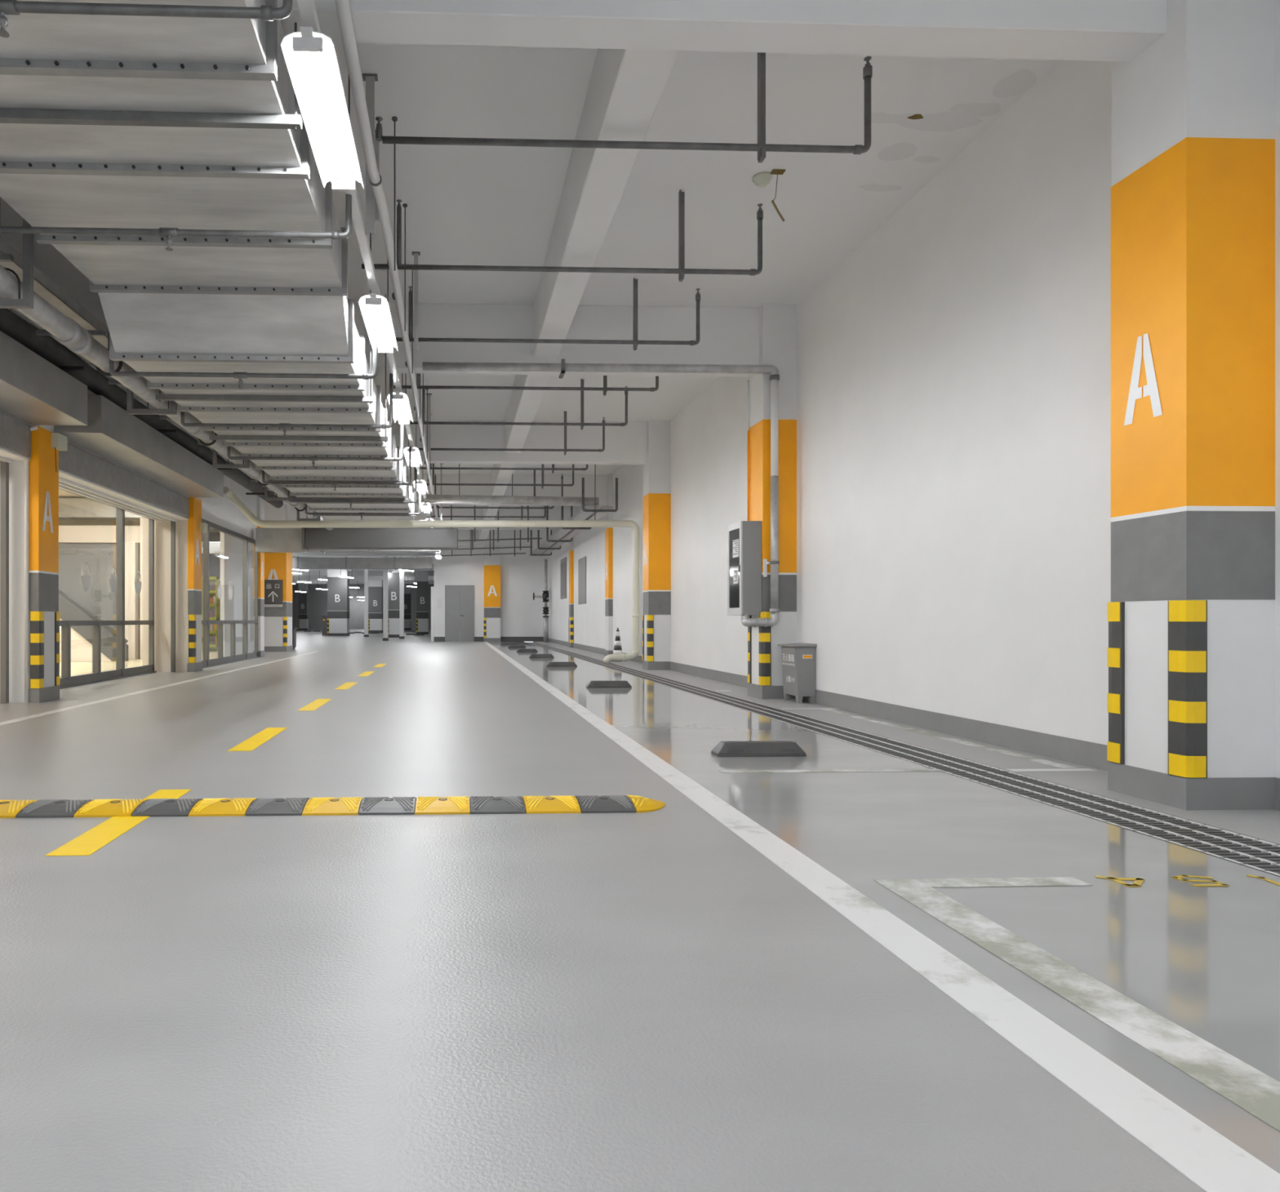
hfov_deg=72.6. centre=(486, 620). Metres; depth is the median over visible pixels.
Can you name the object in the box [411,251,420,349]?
strut
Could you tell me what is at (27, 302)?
bracket
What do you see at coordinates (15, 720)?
lane edge line
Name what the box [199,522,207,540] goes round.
junction box
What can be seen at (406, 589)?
concrete column
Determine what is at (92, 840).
lane dash
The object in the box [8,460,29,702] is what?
wall
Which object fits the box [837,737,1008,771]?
drain grate
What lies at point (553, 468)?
pipe
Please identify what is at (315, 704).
lane dash
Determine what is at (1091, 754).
baseboard
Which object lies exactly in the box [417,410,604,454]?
pipe
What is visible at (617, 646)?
traffic cone
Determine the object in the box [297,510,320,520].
bracket
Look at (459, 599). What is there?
door
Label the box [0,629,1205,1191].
floor
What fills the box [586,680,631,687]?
wheel stop
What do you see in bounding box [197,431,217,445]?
clamp
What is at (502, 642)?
wheel stop
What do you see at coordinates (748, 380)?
conduit
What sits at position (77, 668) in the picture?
floor
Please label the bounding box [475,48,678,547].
ceiling beam
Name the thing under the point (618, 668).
drain grate
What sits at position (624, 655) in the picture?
socket
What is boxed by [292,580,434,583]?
ceiling beam
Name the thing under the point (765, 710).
drain grate
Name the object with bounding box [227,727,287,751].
lane dash
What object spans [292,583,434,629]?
wall
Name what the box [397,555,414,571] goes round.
tube light
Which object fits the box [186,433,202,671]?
concrete column
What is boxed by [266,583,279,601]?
print
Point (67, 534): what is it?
trim
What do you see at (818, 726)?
drain grate
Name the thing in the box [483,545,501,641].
concrete column
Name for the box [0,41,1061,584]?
ceiling
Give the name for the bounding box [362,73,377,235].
strut
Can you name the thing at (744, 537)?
electrical cabinet
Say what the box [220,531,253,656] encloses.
wall
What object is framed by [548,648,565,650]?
drain grate
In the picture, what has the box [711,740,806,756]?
wheel stop
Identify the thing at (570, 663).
wheel stop
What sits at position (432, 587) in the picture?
trim
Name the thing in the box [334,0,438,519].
conduit
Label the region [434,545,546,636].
wall
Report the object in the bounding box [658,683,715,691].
drain grate
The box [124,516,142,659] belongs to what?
trim
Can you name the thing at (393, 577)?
concrete column
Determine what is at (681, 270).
pipe
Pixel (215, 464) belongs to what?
bracket
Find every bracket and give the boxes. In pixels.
[0,217,33,308]
[126,364,177,414]
[213,448,248,468]
[264,485,293,500]
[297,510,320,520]
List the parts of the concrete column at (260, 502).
skirting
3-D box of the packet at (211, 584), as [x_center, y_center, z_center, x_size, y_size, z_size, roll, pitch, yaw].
[-7.730,-0.945,24.102,0.085,0.205,0.260,0,0,-2]
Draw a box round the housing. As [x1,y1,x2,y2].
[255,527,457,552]
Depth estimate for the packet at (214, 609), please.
23.97 m
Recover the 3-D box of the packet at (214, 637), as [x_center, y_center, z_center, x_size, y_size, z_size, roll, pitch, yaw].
[-7.635,0.561,24.105,0.085,0.232,0.260,0,0,-2]
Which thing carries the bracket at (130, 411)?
hanging from the ceiling at (468, 205)
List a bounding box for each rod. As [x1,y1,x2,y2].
[391,115,397,271]
[402,203,407,331]
[412,269,413,373]
[419,373,420,418]
[422,373,423,436]
[426,388,428,458]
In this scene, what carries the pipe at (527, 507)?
hanging from the ceiling at (468, 205)
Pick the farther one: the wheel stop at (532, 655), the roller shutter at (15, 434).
the wheel stop at (532, 655)
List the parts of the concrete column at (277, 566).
skirting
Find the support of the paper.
attached to the wall at (522, 575)
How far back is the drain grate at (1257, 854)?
3.34 m
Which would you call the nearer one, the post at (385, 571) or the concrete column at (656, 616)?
the concrete column at (656, 616)
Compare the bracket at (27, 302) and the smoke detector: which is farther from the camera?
the smoke detector
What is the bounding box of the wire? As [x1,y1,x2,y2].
[770,168,785,222]
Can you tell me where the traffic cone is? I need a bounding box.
[613,627,622,653]
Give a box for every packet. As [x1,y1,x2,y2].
[209,582,213,590]
[209,595,213,603]
[209,608,213,617]
[209,623,213,631]
[209,635,213,644]
[213,582,215,590]
[213,608,215,617]
[213,635,215,644]
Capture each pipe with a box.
[0,0,292,37]
[0,22,302,130]
[0,192,351,251]
[0,236,307,505]
[0,265,333,530]
[109,311,377,388]
[180,373,393,436]
[226,416,403,467]
[262,446,411,490]
[287,469,417,507]
[305,484,421,519]
[361,189,763,281]
[375,52,872,162]
[393,373,658,395]
[395,277,700,350]
[403,378,627,430]
[414,463,588,473]
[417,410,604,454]
[422,359,779,626]
[422,470,563,497]
[425,463,599,505]
[426,463,573,488]
[427,505,546,519]
[431,505,553,511]
[438,529,525,555]
[440,529,532,550]
[450,505,541,542]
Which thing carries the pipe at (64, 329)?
hanging from the clamp at (120, 366)
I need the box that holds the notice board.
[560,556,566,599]
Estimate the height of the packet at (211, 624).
0.257 m
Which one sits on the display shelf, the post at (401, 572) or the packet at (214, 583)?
the packet at (214, 583)
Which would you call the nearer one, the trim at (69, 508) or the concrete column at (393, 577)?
the trim at (69, 508)
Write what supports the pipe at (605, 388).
hanging from the ceiling at (468, 205)
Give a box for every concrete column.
[27,322,60,702]
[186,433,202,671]
[253,485,264,657]
[264,500,293,651]
[297,583,308,630]
[327,568,349,635]
[368,580,382,632]
[388,568,399,637]
[404,583,411,629]
[416,570,428,634]
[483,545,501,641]
[568,536,573,647]
[604,474,613,655]
[642,420,671,670]
[747,303,796,698]
[1106,0,1275,809]
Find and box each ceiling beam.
[48,298,759,377]
[205,419,647,464]
[268,473,607,506]
[277,0,1166,62]
[292,505,578,529]
[292,552,434,556]
[292,555,434,564]
[292,564,434,570]
[292,570,434,575]
[292,575,434,580]
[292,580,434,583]
[457,529,556,545]
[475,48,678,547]
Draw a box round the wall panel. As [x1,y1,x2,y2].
[577,555,586,604]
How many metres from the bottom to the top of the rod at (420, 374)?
1.070 m
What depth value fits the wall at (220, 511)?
16.50 m
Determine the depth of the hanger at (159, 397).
7.52 m
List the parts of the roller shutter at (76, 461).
guide rail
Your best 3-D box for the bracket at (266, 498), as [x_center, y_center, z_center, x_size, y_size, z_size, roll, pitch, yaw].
[-3.424,-2.748,14.076,0.460,1.543,0.059,0,0,-2]
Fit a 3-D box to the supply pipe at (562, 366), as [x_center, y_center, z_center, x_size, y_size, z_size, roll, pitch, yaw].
[1.270,-1.382,9.416,3.932,2.916,0.245,0,0,-2]
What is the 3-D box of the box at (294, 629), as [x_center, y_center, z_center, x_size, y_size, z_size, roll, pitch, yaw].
[-5.951,0.554,26.087,0.280,0.648,0.410,0,0,-2]
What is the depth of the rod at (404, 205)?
7.22 m
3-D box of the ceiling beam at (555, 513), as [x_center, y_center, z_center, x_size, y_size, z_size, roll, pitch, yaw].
[-11.004,-3.159,25.863,27.710,0.722,0.220,0,0,-2]
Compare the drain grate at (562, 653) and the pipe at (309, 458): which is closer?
the pipe at (309, 458)
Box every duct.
[0,0,413,519]
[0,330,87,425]
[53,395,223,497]
[292,556,432,569]
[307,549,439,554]
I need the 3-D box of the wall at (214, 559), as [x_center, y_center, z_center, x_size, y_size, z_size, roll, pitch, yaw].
[-9.740,-1.320,26.710,6.500,4.400,0.100,0,0,-2]
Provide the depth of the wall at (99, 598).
19.19 m
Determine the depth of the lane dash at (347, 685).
11.33 m
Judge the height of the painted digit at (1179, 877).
0.002 m
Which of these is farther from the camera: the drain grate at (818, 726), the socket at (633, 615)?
the socket at (633, 615)
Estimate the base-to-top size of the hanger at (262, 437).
1.600 m
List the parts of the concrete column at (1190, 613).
skirting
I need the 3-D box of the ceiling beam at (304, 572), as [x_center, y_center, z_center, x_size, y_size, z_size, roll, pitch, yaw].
[-14.354,-3.159,53.508,23.050,0.722,0.300,0,0,-2]
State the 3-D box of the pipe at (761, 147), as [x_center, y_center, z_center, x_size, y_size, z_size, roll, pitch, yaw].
[0.844,-3.152,5.132,3.008,0.735,0.065,0,0,-2]
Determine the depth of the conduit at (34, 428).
9.06 m
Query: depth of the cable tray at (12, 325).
9.64 m
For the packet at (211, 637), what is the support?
on the display shelf
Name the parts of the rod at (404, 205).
rod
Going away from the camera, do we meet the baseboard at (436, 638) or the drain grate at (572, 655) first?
the drain grate at (572, 655)
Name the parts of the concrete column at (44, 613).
skirting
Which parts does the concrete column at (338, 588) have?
skirting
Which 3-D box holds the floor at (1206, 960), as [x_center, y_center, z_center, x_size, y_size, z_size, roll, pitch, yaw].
[1.717,0.945,14.073,2.004,0.130,42.000,0,0,-2]
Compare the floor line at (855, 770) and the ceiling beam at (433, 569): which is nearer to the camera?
the floor line at (855, 770)
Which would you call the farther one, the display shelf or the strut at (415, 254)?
the display shelf
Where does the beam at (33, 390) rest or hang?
attached to the wall at (220, 511)
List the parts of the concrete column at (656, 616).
skirting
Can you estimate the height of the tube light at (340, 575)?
1.189 m
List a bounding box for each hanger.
[155,233,373,404]
[209,293,388,442]
[269,373,404,485]
[292,439,410,500]
[312,466,416,516]
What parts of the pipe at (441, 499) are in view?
hanger rod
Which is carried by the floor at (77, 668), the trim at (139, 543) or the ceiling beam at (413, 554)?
the trim at (139, 543)
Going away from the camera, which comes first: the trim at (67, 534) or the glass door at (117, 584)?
the glass door at (117, 584)
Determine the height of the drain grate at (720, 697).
0.031 m
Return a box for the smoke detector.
[752,171,772,187]
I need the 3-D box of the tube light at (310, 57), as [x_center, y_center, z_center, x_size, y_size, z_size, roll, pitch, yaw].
[-1.193,-2.943,15.817,0.224,1.151,34.700,0,0,-2]
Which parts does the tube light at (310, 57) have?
rod, lighting trunking, tube light, rod, tube light, tube light, rod, tube light, tube light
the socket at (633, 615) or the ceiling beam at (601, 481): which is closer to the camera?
the socket at (633, 615)
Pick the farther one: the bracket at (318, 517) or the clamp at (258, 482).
the bracket at (318, 517)
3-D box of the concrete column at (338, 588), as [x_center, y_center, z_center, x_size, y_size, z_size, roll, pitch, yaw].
[-8.323,-1.320,48.109,1.115,4.400,1.115,0,0,-2]
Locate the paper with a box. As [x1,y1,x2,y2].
[436,599,441,608]
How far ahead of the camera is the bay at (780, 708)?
8.48 m
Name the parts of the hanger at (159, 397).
hanger rod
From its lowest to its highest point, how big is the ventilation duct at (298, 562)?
0.510 m
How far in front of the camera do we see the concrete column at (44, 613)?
9.19 m
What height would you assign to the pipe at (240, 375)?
0.621 m
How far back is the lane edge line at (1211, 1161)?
1.85 m
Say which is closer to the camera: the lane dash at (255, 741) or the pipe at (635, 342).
the lane dash at (255, 741)
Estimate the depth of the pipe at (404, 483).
11.90 m
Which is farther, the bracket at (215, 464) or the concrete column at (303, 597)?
the concrete column at (303, 597)
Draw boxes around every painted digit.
[1094,875,1144,886]
[1170,874,1229,886]
[1246,874,1279,885]
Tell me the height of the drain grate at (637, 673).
0.031 m
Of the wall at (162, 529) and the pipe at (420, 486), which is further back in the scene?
the pipe at (420, 486)
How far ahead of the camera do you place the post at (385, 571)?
36.34 m
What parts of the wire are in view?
plate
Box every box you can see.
[50,432,67,471]
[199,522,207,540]
[292,627,297,648]
[321,615,328,635]
[777,642,817,703]
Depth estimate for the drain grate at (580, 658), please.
19.64 m
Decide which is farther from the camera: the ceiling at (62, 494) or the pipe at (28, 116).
the ceiling at (62, 494)
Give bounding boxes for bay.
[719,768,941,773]
[780,707,837,709]
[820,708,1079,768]
[1005,768,1096,771]
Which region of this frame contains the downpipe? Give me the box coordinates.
[223,464,639,663]
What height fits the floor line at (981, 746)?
0.002 m
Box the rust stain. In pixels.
[907,114,923,119]
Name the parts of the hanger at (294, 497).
hanger rod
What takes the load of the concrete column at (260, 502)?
on the floor at (637, 1002)
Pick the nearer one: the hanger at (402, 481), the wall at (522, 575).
the hanger at (402, 481)
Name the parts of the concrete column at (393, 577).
skirting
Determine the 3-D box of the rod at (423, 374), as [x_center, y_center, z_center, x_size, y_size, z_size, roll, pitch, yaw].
[-0.839,-2.985,11.377,0.037,1.070,0.037,0,0,20]
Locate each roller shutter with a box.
[0,411,31,703]
[58,443,189,671]
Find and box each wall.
[0,308,257,539]
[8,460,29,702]
[58,542,115,631]
[142,516,187,671]
[201,532,220,577]
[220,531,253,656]
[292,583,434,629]
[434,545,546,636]
[546,0,1279,777]
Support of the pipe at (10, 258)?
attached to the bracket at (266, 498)
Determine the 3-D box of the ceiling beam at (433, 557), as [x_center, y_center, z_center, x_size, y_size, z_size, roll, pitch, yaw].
[-13.949,-3.159,42.515,23.050,0.722,0.300,0,0,-2]
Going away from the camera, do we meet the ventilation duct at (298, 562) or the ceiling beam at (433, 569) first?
the ventilation duct at (298, 562)
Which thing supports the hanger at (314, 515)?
hanging from the ceiling at (468, 205)
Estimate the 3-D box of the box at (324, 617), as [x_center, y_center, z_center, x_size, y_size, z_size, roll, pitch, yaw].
[-8.857,0.314,46.816,0.280,1.128,0.410,0,0,-2]
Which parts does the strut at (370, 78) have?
plate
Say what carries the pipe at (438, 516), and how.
hanging from the ceiling at (468, 205)
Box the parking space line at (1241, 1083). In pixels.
[873,876,1279,1131]
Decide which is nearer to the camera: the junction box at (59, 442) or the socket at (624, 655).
the junction box at (59, 442)
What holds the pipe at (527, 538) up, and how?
hanging from the ceiling at (468, 205)
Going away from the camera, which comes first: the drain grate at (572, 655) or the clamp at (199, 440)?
the clamp at (199, 440)
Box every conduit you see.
[24,426,38,702]
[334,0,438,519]
[746,379,749,520]
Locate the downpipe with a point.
(237, 501)
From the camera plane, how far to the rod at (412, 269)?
8.47 m
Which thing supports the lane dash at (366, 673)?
on the floor at (637, 1002)
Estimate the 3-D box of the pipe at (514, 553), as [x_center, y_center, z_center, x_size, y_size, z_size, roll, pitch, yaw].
[-0.149,-2.925,31.216,3.201,1.189,0.040,0,0,-2]
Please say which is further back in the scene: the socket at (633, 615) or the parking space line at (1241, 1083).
the socket at (633, 615)
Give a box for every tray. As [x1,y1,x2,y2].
[0,308,283,507]
[529,477,617,556]
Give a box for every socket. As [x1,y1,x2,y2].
[622,653,626,661]
[631,613,639,616]
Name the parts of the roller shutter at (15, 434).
guide rail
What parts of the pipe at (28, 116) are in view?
hanger rod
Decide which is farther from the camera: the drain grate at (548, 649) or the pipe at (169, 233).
the drain grate at (548, 649)
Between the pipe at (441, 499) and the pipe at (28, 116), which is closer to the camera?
the pipe at (28, 116)
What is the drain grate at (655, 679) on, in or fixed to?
in the floor at (1206, 960)
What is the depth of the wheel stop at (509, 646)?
27.32 m
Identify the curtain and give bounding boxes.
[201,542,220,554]
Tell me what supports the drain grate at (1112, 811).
on the floor at (1206, 960)
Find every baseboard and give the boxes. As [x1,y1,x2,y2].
[434,636,543,641]
[548,638,1279,810]
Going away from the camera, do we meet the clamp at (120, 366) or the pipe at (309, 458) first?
the clamp at (120, 366)
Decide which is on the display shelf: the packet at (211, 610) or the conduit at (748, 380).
the packet at (211, 610)
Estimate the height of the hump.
0.042 m
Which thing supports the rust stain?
attached to the ceiling at (468, 205)
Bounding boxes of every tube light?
[280,0,439,555]
[337,568,353,577]
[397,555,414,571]
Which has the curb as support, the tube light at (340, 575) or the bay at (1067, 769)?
the bay at (1067, 769)
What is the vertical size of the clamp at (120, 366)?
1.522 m
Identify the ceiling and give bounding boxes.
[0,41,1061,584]
[58,488,220,532]
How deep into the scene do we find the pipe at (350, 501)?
13.73 m
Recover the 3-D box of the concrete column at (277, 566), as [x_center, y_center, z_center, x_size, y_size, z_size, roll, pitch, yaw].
[-5.956,-1.320,24.243,0.759,4.400,0.932,0,0,-2]
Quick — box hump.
[0,795,665,817]
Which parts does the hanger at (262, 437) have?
hanger rod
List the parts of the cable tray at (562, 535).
frame, frame, frame, frame, frame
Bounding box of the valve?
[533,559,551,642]
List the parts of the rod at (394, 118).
rod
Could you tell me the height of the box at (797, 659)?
0.627 m
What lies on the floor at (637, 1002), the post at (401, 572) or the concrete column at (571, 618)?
the post at (401, 572)
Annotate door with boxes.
[444,585,474,641]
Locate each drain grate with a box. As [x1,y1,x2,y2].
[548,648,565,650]
[554,650,574,653]
[561,653,580,654]
[567,654,589,657]
[575,657,598,660]
[583,659,610,662]
[593,662,625,666]
[606,666,639,671]
[619,671,661,676]
[638,676,685,683]
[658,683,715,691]
[685,691,754,702]
[721,702,808,717]
[768,716,886,738]
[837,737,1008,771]
[942,771,1222,830]
[1131,829,1279,876]
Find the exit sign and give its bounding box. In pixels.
[264,579,282,607]
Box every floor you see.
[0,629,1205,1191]
[59,650,229,677]
[487,641,1279,1173]
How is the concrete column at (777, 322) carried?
on the curb
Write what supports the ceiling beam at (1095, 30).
attached to the ceiling at (468, 205)
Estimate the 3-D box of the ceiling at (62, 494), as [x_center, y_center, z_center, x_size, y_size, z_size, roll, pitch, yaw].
[-8.955,-2.800,15.681,7.257,0.100,22.000,0,0,-2]
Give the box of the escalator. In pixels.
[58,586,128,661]
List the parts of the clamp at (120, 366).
rod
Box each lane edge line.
[0,651,318,725]
[483,641,1279,1191]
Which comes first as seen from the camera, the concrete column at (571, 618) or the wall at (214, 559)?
the wall at (214, 559)
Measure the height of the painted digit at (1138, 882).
0.002 m
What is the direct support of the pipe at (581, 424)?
hanging from the ceiling at (468, 205)
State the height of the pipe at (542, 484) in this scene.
0.735 m
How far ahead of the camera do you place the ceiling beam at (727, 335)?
9.54 m
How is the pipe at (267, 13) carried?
attached to the ventilation duct at (223, 304)
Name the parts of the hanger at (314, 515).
hanger rod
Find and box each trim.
[58,497,142,519]
[58,524,140,542]
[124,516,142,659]
[138,542,140,658]
[431,586,434,641]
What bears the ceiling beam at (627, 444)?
attached to the ceiling at (468, 205)
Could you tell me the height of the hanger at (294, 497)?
1.600 m
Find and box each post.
[364,568,368,636]
[382,554,388,640]
[399,568,404,639]
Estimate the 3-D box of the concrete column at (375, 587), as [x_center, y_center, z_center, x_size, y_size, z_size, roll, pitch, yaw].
[-8.001,-1.320,61.823,0.985,4.400,0.985,0,0,-2]
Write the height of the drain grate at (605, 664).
0.031 m
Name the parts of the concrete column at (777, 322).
skirting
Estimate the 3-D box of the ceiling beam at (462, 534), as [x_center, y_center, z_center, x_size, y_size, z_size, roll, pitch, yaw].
[-11.208,-3.159,31.409,27.710,0.722,0.220,0,0,-2]
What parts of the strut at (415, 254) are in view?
plate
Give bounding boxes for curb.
[535,641,1279,844]
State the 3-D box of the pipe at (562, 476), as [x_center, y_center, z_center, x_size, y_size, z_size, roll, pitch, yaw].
[0.162,-3.152,19.867,3.286,0.735,0.065,0,0,-2]
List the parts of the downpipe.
hanger rod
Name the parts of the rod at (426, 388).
rod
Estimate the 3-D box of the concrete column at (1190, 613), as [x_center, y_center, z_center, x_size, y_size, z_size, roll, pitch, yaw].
[3.469,-1.320,4.186,0.504,4.400,0.489,0,0,-2]
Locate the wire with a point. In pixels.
(775, 171)
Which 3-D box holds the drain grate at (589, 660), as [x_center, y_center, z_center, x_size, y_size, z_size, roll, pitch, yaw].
[2.365,0.894,18.112,0.400,0.031,1.385,0,0,-2]
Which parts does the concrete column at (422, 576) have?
skirting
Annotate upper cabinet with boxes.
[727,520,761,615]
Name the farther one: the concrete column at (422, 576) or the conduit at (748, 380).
the concrete column at (422, 576)
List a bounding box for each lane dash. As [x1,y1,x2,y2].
[45,789,191,855]
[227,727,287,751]
[297,698,332,711]
[335,682,357,688]
[358,671,374,675]
[373,663,386,666]
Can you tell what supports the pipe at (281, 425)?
attached to the ventilation duct at (223, 304)
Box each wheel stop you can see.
[500,641,516,644]
[507,644,525,647]
[516,648,537,651]
[528,653,554,657]
[546,661,577,666]
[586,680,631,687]
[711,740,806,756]
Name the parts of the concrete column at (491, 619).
skirting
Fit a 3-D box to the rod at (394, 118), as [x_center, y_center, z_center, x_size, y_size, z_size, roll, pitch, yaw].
[-0.640,-2.985,5.981,0.037,1.070,0.037,0,0,20]
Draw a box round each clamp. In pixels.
[94,328,122,376]
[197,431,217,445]
[256,480,269,485]
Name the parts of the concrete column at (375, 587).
skirting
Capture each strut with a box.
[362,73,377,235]
[374,129,379,222]
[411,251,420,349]
[426,393,431,452]
[440,463,443,519]
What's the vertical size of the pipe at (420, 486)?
0.621 m
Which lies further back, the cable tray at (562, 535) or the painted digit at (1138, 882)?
the cable tray at (562, 535)
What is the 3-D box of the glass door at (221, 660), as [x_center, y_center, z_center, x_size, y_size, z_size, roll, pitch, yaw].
[-5.335,-0.495,17.566,0.150,2.750,5.200,0,0,-2]
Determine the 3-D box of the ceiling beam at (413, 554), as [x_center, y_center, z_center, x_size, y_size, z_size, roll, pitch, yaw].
[-13.743,-3.159,36.919,23.050,0.722,0.300,0,0,-2]
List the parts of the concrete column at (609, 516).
skirting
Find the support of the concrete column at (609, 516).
on the curb
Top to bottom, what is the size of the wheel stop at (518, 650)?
0.085 m
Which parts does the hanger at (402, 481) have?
hanger rod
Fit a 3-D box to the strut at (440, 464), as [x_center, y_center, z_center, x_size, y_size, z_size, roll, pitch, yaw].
[-1.006,-2.810,19.176,0.075,1.420,0.060,0,0,-2]
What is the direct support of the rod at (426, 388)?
hanging from the ceiling at (468, 205)
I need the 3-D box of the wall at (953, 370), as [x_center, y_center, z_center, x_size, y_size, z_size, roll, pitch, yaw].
[3.389,-1.260,14.234,0.200,4.520,42.200,0,0,-2]
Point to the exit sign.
(273, 588)
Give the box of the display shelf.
[201,576,220,651]
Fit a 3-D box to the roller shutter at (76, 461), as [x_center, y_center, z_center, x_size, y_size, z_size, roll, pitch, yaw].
[-5.242,-0.597,12.015,0.587,2.947,4.920,0,0,-2]
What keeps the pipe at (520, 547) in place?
hanging from the ceiling at (468, 205)
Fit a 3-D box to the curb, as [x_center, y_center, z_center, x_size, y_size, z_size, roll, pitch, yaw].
[3.005,0.939,14.120,0.576,0.122,42.000,0,0,-2]
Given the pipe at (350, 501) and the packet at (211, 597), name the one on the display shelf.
the packet at (211, 597)
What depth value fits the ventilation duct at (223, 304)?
5.00 m
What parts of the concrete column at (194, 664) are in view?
skirting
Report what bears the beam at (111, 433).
attached to the wall at (220, 511)
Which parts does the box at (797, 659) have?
lid, label panel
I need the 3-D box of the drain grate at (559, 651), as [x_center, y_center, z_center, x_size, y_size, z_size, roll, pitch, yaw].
[2.161,0.894,23.648,0.400,0.031,1.385,0,0,-2]
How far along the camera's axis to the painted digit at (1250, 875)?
2.89 m
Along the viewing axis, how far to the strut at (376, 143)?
6.14 m
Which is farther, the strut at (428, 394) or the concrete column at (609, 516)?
the concrete column at (609, 516)
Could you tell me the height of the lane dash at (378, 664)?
0.002 m
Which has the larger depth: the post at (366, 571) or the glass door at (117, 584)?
the post at (366, 571)

